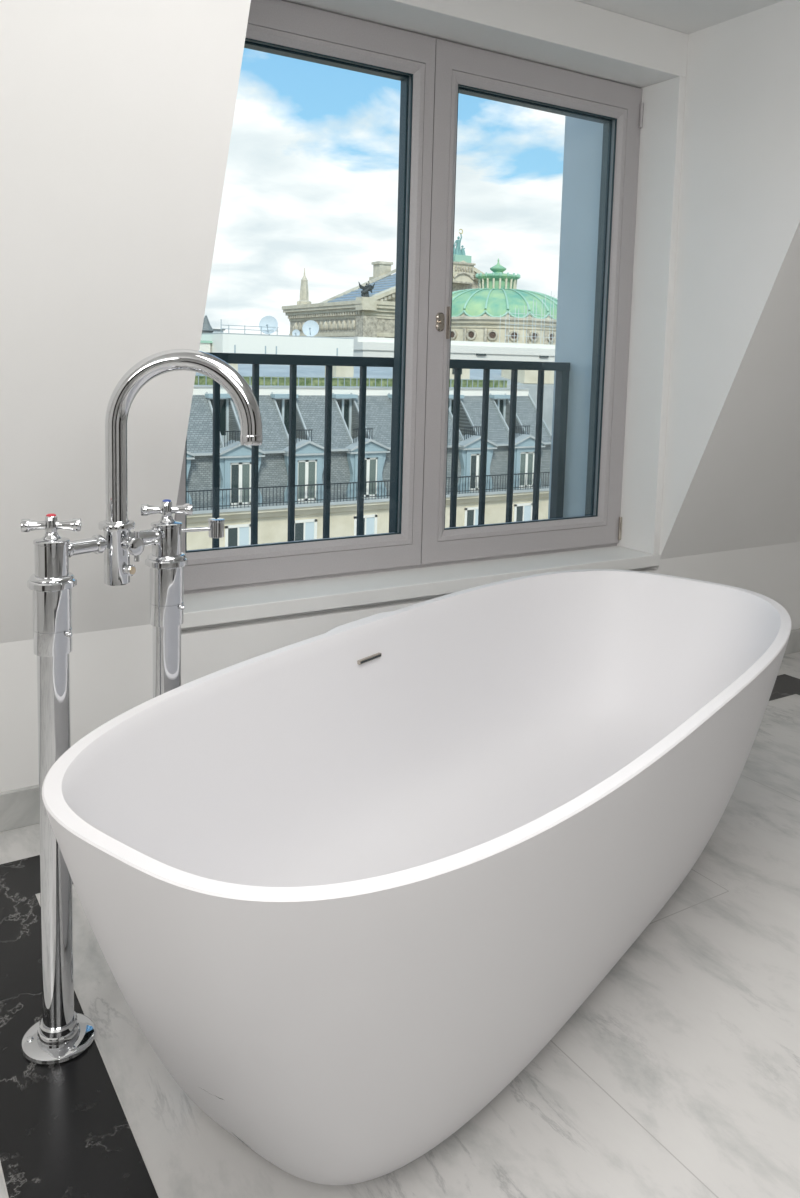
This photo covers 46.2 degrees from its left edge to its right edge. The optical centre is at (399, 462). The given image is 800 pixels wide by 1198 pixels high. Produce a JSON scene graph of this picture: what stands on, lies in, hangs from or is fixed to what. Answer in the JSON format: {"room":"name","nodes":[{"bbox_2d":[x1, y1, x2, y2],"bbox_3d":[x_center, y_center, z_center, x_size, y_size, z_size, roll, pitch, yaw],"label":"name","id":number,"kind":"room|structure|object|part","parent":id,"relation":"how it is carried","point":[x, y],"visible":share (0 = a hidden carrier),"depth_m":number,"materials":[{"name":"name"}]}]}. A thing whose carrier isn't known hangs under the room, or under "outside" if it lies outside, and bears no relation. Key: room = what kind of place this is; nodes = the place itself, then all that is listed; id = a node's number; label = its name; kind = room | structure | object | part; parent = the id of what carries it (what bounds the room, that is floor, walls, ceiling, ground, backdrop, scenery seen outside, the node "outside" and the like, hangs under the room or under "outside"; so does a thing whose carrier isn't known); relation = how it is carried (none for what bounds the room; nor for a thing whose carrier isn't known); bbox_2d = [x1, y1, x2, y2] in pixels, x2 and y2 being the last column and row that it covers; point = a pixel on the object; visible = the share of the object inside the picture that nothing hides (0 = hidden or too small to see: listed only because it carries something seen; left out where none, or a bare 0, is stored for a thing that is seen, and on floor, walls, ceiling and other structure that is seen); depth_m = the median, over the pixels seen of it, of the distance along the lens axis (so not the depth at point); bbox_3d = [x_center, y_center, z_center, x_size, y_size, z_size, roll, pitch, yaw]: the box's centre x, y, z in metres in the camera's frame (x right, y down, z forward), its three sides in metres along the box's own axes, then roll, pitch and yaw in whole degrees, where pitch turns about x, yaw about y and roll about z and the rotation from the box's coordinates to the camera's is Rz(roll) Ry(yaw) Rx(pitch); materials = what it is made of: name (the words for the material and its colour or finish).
{"room":"bathroom","nodes":[
{"label":"bathroom","id":0,"kind":"room"},
{"bbox_2d":[0,0,250,642],"bbox_3d":[-1.743,-0.432,1.419,2.967,1.901,1.057,-2,7,-32],"label":"wall","id":1,"kind":"structure","parent":0,"point":[116,116],"depth_m":1.98,"materials":[{"name":"white paint"}]},
{"bbox_2d":[0,651,799,1197],"bbox_3d":[1.158,1.228,0.778,7.100,0.150,5.031,-2,7,-32],"label":"floor","id":2,"kind":"structure","parent":0,"point":[678,1075],"depth_m":1.60,"materials":[{"name":"white stone"}]},
{"bbox_2d":[20,349,262,1064],"bbox_3d":[-0.477,0.402,1.689,0.406,1.210,0.232,-1,7,-24],"label":"faucet","id":3,"kind":"object","parent":2,"relation":"on","point":[62,1034],"visible":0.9,"depth_m":1.61,"materials":[{"name":"silver metal"}]},
{"bbox_3d":[-0.602,0.102,1.541,0.038,0.022,0.022,0,6,-14],"label":"handle arm","id":4,"kind":"part","parent":3,"relation":"part of","materials":[{"name":"silver metal"}]},
{"bbox_3d":[-0.575,0.102,1.548,0.019,0.029,0.019,6,8,38],"label":"valve handle","id":5,"kind":"part","parent":3,"relation":"part of","materials":[{"name":"silver metal"}]},
{"bbox_3d":[-0.549,0.102,1.555,0.038,0.022,0.022,0,6,-14],"label":"handle arm","id":6,"kind":"part","parent":3,"relation":"part of","materials":[{"name":"silver metal"}]},
{"bbox_2d":[123,564,135,575],"bbox_3d":[-0.476,0.188,1.646,0.018,0.020,0.020,4,7,26],"label":"outlet","id":7,"kind":"object","parent":3,"relation":"attached to","point":[128,569],"depth_m":1.64,"materials":[{"name":"silver metal"}]},
{"bbox_3d":[-0.466,0.144,1.639,0.037,0.034,0.034,6,8,38],"label":"diverter knob","id":8,"kind":"part","parent":3,"relation":"part of","materials":[{"name":"silver metal"}]},
{"bbox_3d":[-0.447,0.143,1.656,0.012,0.052,0.062,4,7,26],"label":"diverter lever","id":9,"kind":"part","parent":3,"relation":"part of","materials":[{"name":"silver metal"}]},
{"bbox_3d":[-0.457,0.086,1.726,0.038,0.022,0.022,0,6,-14],"label":"handle arm","id":10,"kind":"part","parent":3,"relation":"part of","materials":[{"name":"silver metal"}]},
{"bbox_3d":[-0.431,0.085,1.732,0.019,0.029,0.019,6,8,38],"label":"valve handle","id":11,"kind":"part","parent":3,"relation":"part of","materials":[{"name":"silver metal"}]},
{"bbox_3d":[-0.404,0.086,1.739,0.038,0.022,0.022,0,6,-14],"label":"handle arm","id":12,"kind":"part","parent":3,"relation":"part of","materials":[{"name":"silver metal"}]},
{"bbox_3d":[-0.376,-0.044,1.630,0.273,0.306,0.037,2,6,1],"label":"spout","id":13,"kind":"part","parent":3,"relation":"part of","materials":[{"name":"silver metal"}]},
{"bbox_3d":[-0.393,0.126,1.769,0.071,0.008,0.008,-2,7,-26],"label":"shower cradle arm","id":14,"kind":"part","parent":3,"relation":"part of","materials":[{"name":"silver metal"}]},
{"bbox_2d":[0,674,799,1197],"bbox_3d":[1.208,1.093,1.387,3.047,0.011,3.674,-2,7,-32],"label":"floor border","id":15,"kind":"structure","parent":2,"relation":"on","point":[65,1130],"depth_m":1.51,"materials":[{"name":"black stone"}]},
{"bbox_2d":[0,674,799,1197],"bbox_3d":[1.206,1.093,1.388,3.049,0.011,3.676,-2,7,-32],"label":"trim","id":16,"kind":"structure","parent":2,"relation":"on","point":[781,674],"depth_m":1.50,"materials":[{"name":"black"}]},
{"bbox_2d":[42,569,791,1185],"bbox_3d":[0.228,0.700,1.974,0.851,0.594,1.988,6,8,36],"label":"bathtub","id":17,"kind":"object","parent":2,"relation":"on","point":[347,883],"visible":1,"depth_m":1.60,"materials":[{"name":"white ceramic"}]},
{"bbox_2d":[0,542,799,791],"bbox_3d":[-0.230,0.637,2.973,7.100,0.481,0.259,-2,7,-32],"label":"wall","id":18,"kind":"structure","parent":0,"point":[111,670],"depth_m":2.53,"materials":[{"name":"white paint"}]},
{"bbox_2d":[0,628,799,831],"bbox_3d":[-0.162,0.842,2.878,7.100,0.098,0.016,-2,7,-32],"label":"baseboard","id":19,"kind":"structure","parent":18,"relation":"attached to","point":[19,807],"depth_m":2.38,"materials":[{"name":"grey stone"}]},
{"bbox_2d":[181,546,659,628],"bbox_3d":[0.097,0.386,3.143,1.918,0.044,0.265,-2,7,-32],"label":"windowsill","id":20,"kind":"structure","parent":18,"relation":"on","point":[257,602],"depth_m":2.95,"materials":[{"name":"paint"}]},
{"bbox_2d":[283,0,687,554],"bbox_3d":[0.120,-0.570,3.042,1.918,1.880,0.259,-2,7,-32],"label":"window surround","id":21,"kind":"object","parent":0,"point":[570,35],"visible":0.4,"depth_m":3.38,"materials":[{"name":"white paint"}]},
{"bbox_2d":[174,0,643,593],"bbox_3d":[0.076,-0.505,3.118,1.852,1.731,0.099,-2,7,-32],"label":"window","id":22,"kind":"structure","parent":21,"relation":"attached to","point":[432,72],"depth_m":3.12,"materials":[{"name":"grey paint"}]},
{"bbox_3d":[-0.315,-0.492,2.869,0.922,1.712,0.056,-2,7,-32],"label":"sash","id":23,"kind":"part","parent":22,"relation":"part of","materials":[{"name":"grey paint"}]},
{"bbox_3d":[-0.302,-0.488,2.881,0.746,1.484,0.006,-2,7,-32],"label":"pane","id":24,"kind":"part","parent":22,"relation":"part of","materials":[{"name":"clear glass"}]},
{"bbox_3d":[0.136,-0.468,3.111,0.032,0.062,0.017,-2,7,-32],"label":"handle plate","id":25,"kind":"part","parent":22,"relation":"part of","materials":[{"name":"silver metal"}]},
{"bbox_3d":[0.161,-0.467,3.128,0.006,0.107,0.017,-2,7,-32],"label":"handle lever","id":26,"kind":"part","parent":22,"relation":"part of","materials":[{"name":"silver metal"}]},
{"bbox_3d":[0.472,-0.525,3.357,0.922,1.712,0.056,-2,7,-32],"label":"sash","id":27,"kind":"part","parent":22,"relation":"part of","materials":[{"name":"grey paint"}]},
{"bbox_2d":[548,116,602,518],"bbox_3d":[0.787,-0.144,3.835,0.210,4.300,0.285,-2,7,-32],"label":"wall","id":28,"kind":"structure","parent":0,"point":[583,139],"depth_m":3.75,"materials":[{"name":"paint"}]},
{"bbox_2d":[575,0,782,33],"bbox_3d":[1.154,-1.287,0.616,7.100,0.120,5.290,-2,7,-32],"label":"ceiling","id":29,"kind":"structure","parent":0,"point":[684,16],"depth_m":3.12,"materials":[{"name":"white paint"}]},
{"bbox_2d":[659,0,799,558],"bbox_3d":[2.085,-0.591,3.796,2.215,1.901,1.057,-2,7,-32],"label":"wall","id":30,"kind":"structure","parent":0,"point":[731,480],"depth_m":3.29,"materials":[{"name":"white paint"}]},
{"bbox_3d":[-0.644,0.506,3.065,3.102,0.100,0.360,-2,7,-32],"label":"wall ledge","id":31,"kind":"object","parent":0,"visible":0},
{"bbox_2d":[205,352,569,547],"bbox_3d":[-0.174,0.030,3.336,1.980,0.812,0.046,-2,7,-32],"label":"balcony railing","id":32,"kind":"object","parent":31,"relation":"on","point":[562,369],"visible":0.32,"depth_m":3.37,"materials":[{"name":"black metal"}]},
{"bbox_3d":[-0.164,-0.356,3.294,1.980,0.034,0.046,-2,7,-32],"label":"rail","id":33,"kind":"part","parent":32,"relation":"part of","materials":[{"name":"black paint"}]},
{"bbox_3d":[0.650,0.013,3.849,0.038,0.778,0.040,-2,7,-32],"label":"post","id":34,"kind":"part","parent":32,"relation":"part of","materials":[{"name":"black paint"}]},
{"label":"outside","id":35,"kind":"structure","parent":0,"visible":0},
{"bbox_3d":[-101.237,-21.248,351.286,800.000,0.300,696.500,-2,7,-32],"label":"ground","id":36,"kind":"structure","parent":35,"visible":0},
{"bbox_2d":[199,341,211,351],"bbox_3d":[-19.274,1.430,66.414,9.400,20.250,8.200,-2,7,-32],"label":"annex","id":37,"kind":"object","parent":36,"relation":"on","point":[204,345],"visible":0.11,"depth_m":64.20,"materials":[{"name":"white concrete"}]},
{"bbox_2d":[202,315,213,332],"bbox_3d":[-19.507,-3.072,94.181,1.700,23.200,1.700,-2,7,-32],"label":"turret","id":38,"kind":"object","parent":36,"relation":"on","point":[207,328],"visible":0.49,"depth_m":92.64,"materials":[{"name":"metal"}]},
{"bbox_2d":[213,329,224,332],"bbox_3d":[-21.509,-3.228,100.619,2.900,22.020,7.300,-2,7,-32],"label":"house","id":39,"kind":"structure","parent":36,"relation":"on","point":[215,330],"depth_m":96.85,"materials":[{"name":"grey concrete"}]},
{"bbox_2d":[201,333,353,355],"bbox_3d":[-10.504,0.930,70.656,10.000,20.780,10.000,-2,7,-32],"label":"block","id":40,"kind":"object","parent":36,"relation":"on","point":[221,342],"visible":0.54,"depth_m":65.04,"materials":[{"name":"white concrete"}]},
{"bbox_2d":[221,319,278,334],"bbox_3d":[-10.220,-9.247,63.990,4.230,0.900,0.060,-2,7,-32],"label":"guard rail","id":41,"kind":"object","parent":40,"relation":"on","point":[244,329],"visible":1,"depth_m":63.83,"materials":[{"name":"grey metal"}]},
{"bbox_2d":[259,316,277,334],"bbox_3d":[-9.091,-9.509,64.934,1.106,1.356,0.857,-2,7,-32],"label":"satellite dish","id":42,"kind":"object","parent":40,"relation":"on","point":[266,322],"visible":0.98,"depth_m":65.06,"materials":[{"name":"grey paint"}]},
{"bbox_2d":[292,329,299,335],"bbox_3d":[-7.310,-9.106,66.008,0.435,0.575,0.443,-4,8,-42],"label":"satellite dish","id":43,"kind":"object","parent":40,"relation":"on","point":[295,332],"visible":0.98,"depth_m":66.03,"materials":[{"name":"grey paint"}]},
{"bbox_2d":[302,320,318,335],"bbox_3d":[-6.333,-9.524,66.675,1.006,1.233,0.787,-2,7,-32],"label":"satellite dish","id":44,"kind":"object","parent":40,"relation":"on","point":[310,328],"visible":0.98,"depth_m":66.78,"materials":[{"name":"grey paint"}]},
{"bbox_2d":[187,385,551,549],"bbox_3d":[-6.171,5.321,43.960,24.770,18.030,12.500,-2,7,-32],"label":"building","id":45,"kind":"structure","parent":36,"relation":"on","point":[235,458],"depth_m":39.18,"materials":[{"name":"beige stone"}]},
{"bbox_3d":[-8.794,-0.459,35.166,1.900,0.600,1.140,-2,7,-32],"label":"pediment moulding","id":46,"kind":"part","parent":45,"relation":"part of","materials":[{"name":"metal"}]},
{"bbox_3d":[-7.433,-1.866,38.163,0.750,1.500,0.070,-2,7,-32],"label":"pane","id":47,"kind":"part","parent":45,"relation":"part of","materials":[{"name":"clear glass"}]},
{"bbox_3d":[-6.414,-0.854,36.590,0.950,0.800,0.030,-2,7,-32],"label":"niche railing","id":48,"kind":"part","parent":45,"relation":"part of","materials":[{"name":"black metal"}]},
{"bbox_3d":[-6.552,3.560,36.680,0.400,2.080,0.040,-2,7,-32],"label":"pane","id":49,"kind":"part","parent":45,"relation":"part of","materials":[{"name":"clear glass"}]},
{"bbox_3d":[-6.417,0.790,36.419,0.310,1.550,0.040,-2,7,-32],"label":"pane","id":50,"kind":"part","parent":45,"relation":"part of","materials":[{"name":"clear glass"}]},
{"bbox_3d":[-6.366,-0.560,36.674,1.900,0.600,1.140,-2,7,-32],"label":"pediment moulding","id":51,"kind":"part","parent":45,"relation":"part of","materials":[{"name":"metal"}]},
{"bbox_2d":[239,527,248,545],"bbox_3d":[-6.145,3.543,36.933,0.400,2.080,0.040,-2,7,-32],"label":"shutter","id":52,"kind":"object","parent":45,"relation":"hanging from","point":[243,531],"depth_m":36.84,"materials":[{"name":"grey paint"}]},
{"bbox_3d":[-6.035,0.774,36.656,0.310,1.550,0.040,-2,7,-32],"label":"pane","id":53,"kind":"part","parent":45,"relation":"part of","materials":[{"name":"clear glass"}]},
{"bbox_3d":[-5.005,-1.966,39.670,0.750,1.500,0.070,-2,7,-32],"label":"pane","id":54,"kind":"part","parent":45,"relation":"part of","materials":[{"name":"clear glass"}]},
{"bbox_3d":[-4.124,3.459,38.187,0.400,2.080,0.040,-2,7,-32],"label":"pane","id":55,"kind":"part","parent":45,"relation":"part of","materials":[{"name":"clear glass"}]},
{"bbox_3d":[-3.989,0.689,37.927,0.310,1.550,0.040,-2,7,-32],"label":"pane","id":56,"kind":"part","parent":45,"relation":"part of","materials":[{"name":"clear glass"}]},
{"bbox_3d":[-3.938,-0.660,38.182,1.900,0.600,1.140,-2,7,-32],"label":"pediment moulding","id":57,"kind":"part","parent":45,"relation":"part of","materials":[{"name":"stone"}]},
{"bbox_3d":[-3.986,-0.955,38.097,0.950,0.800,0.030,-2,7,-32],"label":"niche railing","id":58,"kind":"part","parent":45,"relation":"part of","materials":[{"name":"black metal"}]},
{"bbox_2d":[305,522,313,539],"bbox_3d":[-3.716,3.443,38.441,0.400,2.080,0.040,-2,7,-32],"label":"shutter","id":59,"kind":"object","parent":45,"relation":"hanging from","point":[309,526],"depth_m":38.35,"materials":[{"name":"grey paint"}]},
{"bbox_3d":[-3.607,0.673,38.164,0.310,1.550,0.040,-2,7,-32],"label":"pane","id":60,"kind":"part","parent":45,"relation":"part of","materials":[{"name":"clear glass"}]},
{"bbox_3d":[-2.577,-2.067,41.178,0.750,1.500,0.070,-2,7,-32],"label":"pane","id":61,"kind":"part","parent":45,"relation":"part of","materials":[{"name":"clear glass"}]},
{"bbox_2d":[195,375,504,387],"bbox_3d":[-4.967,-3.585,41.426,24.700,0.460,0.030,-2,7,-32],"label":"fence","id":62,"kind":"object","parent":45,"relation":"on","point":[195,375],"visible":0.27,"depth_m":42.73,"materials":[{"name":"grey"}]},
{"bbox_2d":[194,376,506,387],"bbox_3d":[-5.144,-3.600,41.711,24.700,0.420,0.500,-2,7,-32],"label":"planting","id":63,"kind":"object","parent":45,"relation":"on","point":[202,379],"visible":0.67,"depth_m":42.75,"materials":[{"name":"green plant"}]},
{"bbox_3d":[-1.558,-1.055,39.605,0.950,0.800,0.030,-2,7,-32],"label":"niche railing","id":64,"kind":"part","parent":45,"relation":"part of","materials":[{"name":"black metal"}]},
{"bbox_3d":[-1.696,3.359,39.695,0.400,2.080,0.040,-2,7,-32],"label":"pane","id":65,"kind":"part","parent":45,"relation":"part of","materials":[{"name":"white glass"}]},
{"bbox_3d":[-1.560,0.588,39.435,0.310,1.550,0.040,-2,7,-32],"label":"pane","id":66,"kind":"part","parent":45,"relation":"part of","materials":[{"name":"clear glass"}]},
{"bbox_3d":[-1.510,-0.761,39.690,1.900,0.600,1.140,-2,7,-32],"label":"pediment moulding","id":67,"kind":"part","parent":45,"relation":"part of","materials":[{"name":"metal"}]},
{"bbox_3d":[-2.921,1.897,38.497,24.700,0.420,0.420,-2,7,-32],"label":"cornice","id":68,"kind":"part","parent":45,"relation":"part of","materials":[{"name":"beige stone"}]},
{"bbox_3d":[-2.781,1.211,38.226,24.700,0.770,0.040,-2,7,-32],"label":"balcony rail","id":69,"kind":"part","parent":45,"relation":"part of","materials":[{"name":"black metal"}]},
{"bbox_2d":[366,517,374,534],"bbox_3d":[-1.288,3.342,39.948,0.400,2.080,0.040,-2,7,-32],"label":"window","id":70,"kind":"structure","parent":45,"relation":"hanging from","point":[370,521],"depth_m":39.86,"materials":[{"name":"grey paint"}]},
{"bbox_3d":[-1.178,0.573,39.672,0.310,1.550,0.040,-2,7,-32],"label":"pane","id":71,"kind":"part","parent":45,"relation":"part of","materials":[{"name":"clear glass"}]},
{"bbox_3d":[2.280,-2.268,44.194,0.750,1.500,0.070,-2,7,-32],"label":"pane","id":72,"kind":"part","parent":45,"relation":"part of","materials":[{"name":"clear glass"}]},
{"bbox_3d":[3.160,3.158,42.711,0.400,2.080,0.040,-2,7,-32],"label":"pane","id":73,"kind":"part","parent":45,"relation":"part of","materials":[{"name":"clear glass"}]},
{"bbox_3d":[3.299,-1.256,42.621,0.950,0.800,0.030,-2,7,-32],"label":"niche railing","id":74,"kind":"part","parent":45,"relation":"part of","materials":[{"name":"black metal"}]},
{"bbox_3d":[3.296,0.387,42.450,0.310,1.550,0.040,-2,7,-32],"label":"pane","id":75,"kind":"part","parent":45,"relation":"part of","materials":[{"name":"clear glass"}]},
{"bbox_2d":[475,509,478,524],"bbox_3d":[3.568,3.141,42.964,0.400,2.080,0.040,-2,7,-32],"label":"shutter","id":76,"kind":"object","parent":45,"relation":"hanging from","point":[476,510],"depth_m":42.81,"materials":[{"name":"grey paint"}]},
{"bbox_3d":[3.347,-0.962,42.705,1.900,0.600,1.140,-2,7,-32],"label":"pediment moulding","id":77,"kind":"part","parent":45,"relation":"part of","materials":[{"name":"metal"}]},
{"bbox_3d":[3.678,0.371,42.688,0.310,1.550,0.040,-2,7,-32],"label":"pane","id":78,"kind":"part","parent":45,"relation":"part of","materials":[{"name":"clear glass"}]},
{"bbox_3d":[4.708,-2.369,45.702,0.750,1.500,0.070,-2,7,-32],"label":"pane","id":79,"kind":"part","parent":45,"relation":"part of","materials":[{"name":"clear glass"}]},
{"bbox_3d":[5.589,3.057,44.219,0.400,2.080,0.040,-2,7,-32],"label":"pane","id":80,"kind":"part","parent":45,"relation":"part of","materials":[{"name":"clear glass"}]},
{"bbox_3d":[5.727,-1.357,44.129,0.950,0.800,0.030,-2,7,-32],"label":"niche railing","id":81,"kind":"part","parent":45,"relation":"part of","materials":[{"name":"black metal"}]},
{"bbox_3d":[5.724,0.286,43.958,0.310,1.550,0.040,-2,7,-32],"label":"pane","id":82,"kind":"part","parent":45,"relation":"part of","materials":[{"name":"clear glass"}]},
{"bbox_3d":[5.775,-1.063,44.213,1.900,0.600,1.140,-2,7,-32],"label":"pediment moulding","id":83,"kind":"part","parent":45,"relation":"part of","materials":[{"name":"stone"}]},
{"bbox_2d":[524,505,530,520],"bbox_3d":[5.996,3.040,44.472,0.400,2.080,0.040,-2,7,-32],"label":"shutter","id":84,"kind":"object","parent":45,"relation":"hanging from","point":[527,508],"depth_m":44.39,"materials":[{"name":"grey paint"}]},
{"bbox_3d":[6.106,0.271,44.195,0.310,1.550,0.040,-2,7,-32],"label":"pane","id":85,"kind":"part","parent":45,"relation":"part of","materials":[{"name":"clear glass"}]},
{"bbox_2d":[196,364,553,433],"bbox_3d":[-3.656,3.165,61.105,46.000,18.750,13.800,-2,7,-32],"label":"building","id":86,"kind":"structure","parent":36,"relation":"on","point":[243,369],"depth_m":59.20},
{"bbox_2d":[229,364,237,371],"bbox_3d":[-9.338,-4.913,49.658,1.170,0.980,1.520,-2,7,-32],"label":"housing","id":87,"kind":"object","parent":86,"relation":"on","point":[235,366],"visible":0.02,"depth_m":49.25,"materials":[{"name":"beige stone"}]},
{"bbox_2d":[325,366,353,376],"bbox_3d":[-3.457,-5.246,53.299,1.220,1.160,1.520,-2,7,-32],"label":"housing","id":88,"kind":"object","parent":86,"relation":"on","point":[338,371],"visible":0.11,"depth_m":52.70,"materials":[{"name":"beige stone"}]},
{"bbox_2d":[450,368,469,378],"bbox_3d":[2.265,-5.546,57.438,3.320,1.160,2.520,-2,7,-32],"label":"block","id":89,"kind":"object","parent":86,"relation":"on","point":[465,373],"visible":0.14,"depth_m":57.02,"materials":[{"name":"beige stone"}]},
{"bbox_2d":[501,370,553,383],"bbox_3d":[9.269,-5.836,61.787,4.820,1.160,2.520,-2,7,-32],"label":"block","id":90,"kind":"object","parent":86,"relation":"on","point":[524,376],"visible":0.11,"depth_m":60.07,"materials":[{"name":"beige concrete"}]},
{"bbox_2d":[282,254,556,344],"bbox_3d":[11.724,-19.512,176.702,48.600,39.700,75.400,-2,7,-32],"label":"building","id":91,"kind":"structure","parent":36,"relation":"on","point":[479,299],"depth_m":148.01,"materials":[{"name":"stone"}]},
{"bbox_3d":[2.895,-30.561,194.356,44.200,2.600,34.000,-2,7,-32],"label":"cornice","id":92,"kind":"part","parent":91,"relation":"part of","materials":[{"name":"beige stone"}]},
{"bbox_3d":[2.813,-27.380,194.701,41.800,3.800,31.600,-2,7,-32],"label":"architrave","id":93,"kind":"part","parent":91,"relation":"part of","materials":[{"name":"beige stone"}]},
{"bbox_3d":[0.422,-36.447,197.946,42.000,10.000,0.900,-2,7,-32],"label":"raking cornice","id":94,"kind":"part","parent":91,"relation":"part of","materials":[{"name":"stone"}]},
{"bbox_2d":[359,281,374,296],"bbox_3d":[-5.998,-31.433,169.735,3.325,3.068,0.903,-2,7,-32],"label":"statue","id":95,"kind":"object","parent":91,"relation":"on","point":[365,289],"visible":0.97,"depth_m":169.49,"materials":[{"name":"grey metal"}]},
{"bbox_3d":[2.332,-33.738,175.040,21.100,9.350,2.700,-2,7,-32],"label":"raking cornice","id":96,"kind":"part","parent":91,"relation":"part of","materials":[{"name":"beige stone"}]},
{"bbox_2d":[453,229,464,254],"bbox_3d":[11.232,-42.339,180.192,3.392,5.229,1.100,-2,7,-32],"label":"statue","id":97,"kind":"object","parent":91,"relation":"on","point":[459,251],"visible":0.88,"depth_m":179.98,"materials":[{"name":"teal metal"}]},
{"bbox_3d":[20.246,-34.480,186.164,21.100,9.350,2.700,-2,7,-32],"label":"raking cornice","id":98,"kind":"part","parent":91,"relation":"part of","materials":[{"name":"beige stone"}]},
{"bbox_3d":[15.296,-22.767,149.110,25.800,1.700,25.800,-2,7,-32],"label":"dome cornice","id":99,"kind":"part","parent":91,"relation":"part of","materials":[{"name":"stone"}]},
{"bbox_2d":[341,337,554,361],"bbox_3d":[8.681,-4.733,122.272,36.400,21.900,8.450,-2,7,-32],"label":"terrace","id":100,"kind":"object","parent":36,"relation":"on","point":[363,346],"visible":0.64,"depth_m":117.34,"materials":[{"name":"white concrete"}]},
{"bbox_2d":[499,291,554,343],"bbox_3d":[18.567,-20.627,129.001,11.200,8.750,1.270,-2,7,-32],"label":"scaffolding","id":101,"kind":"object","parent":100,"relation":"on","point":[518,313],"visible":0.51,"depth_m":128.62,"materials":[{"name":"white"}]}
]}

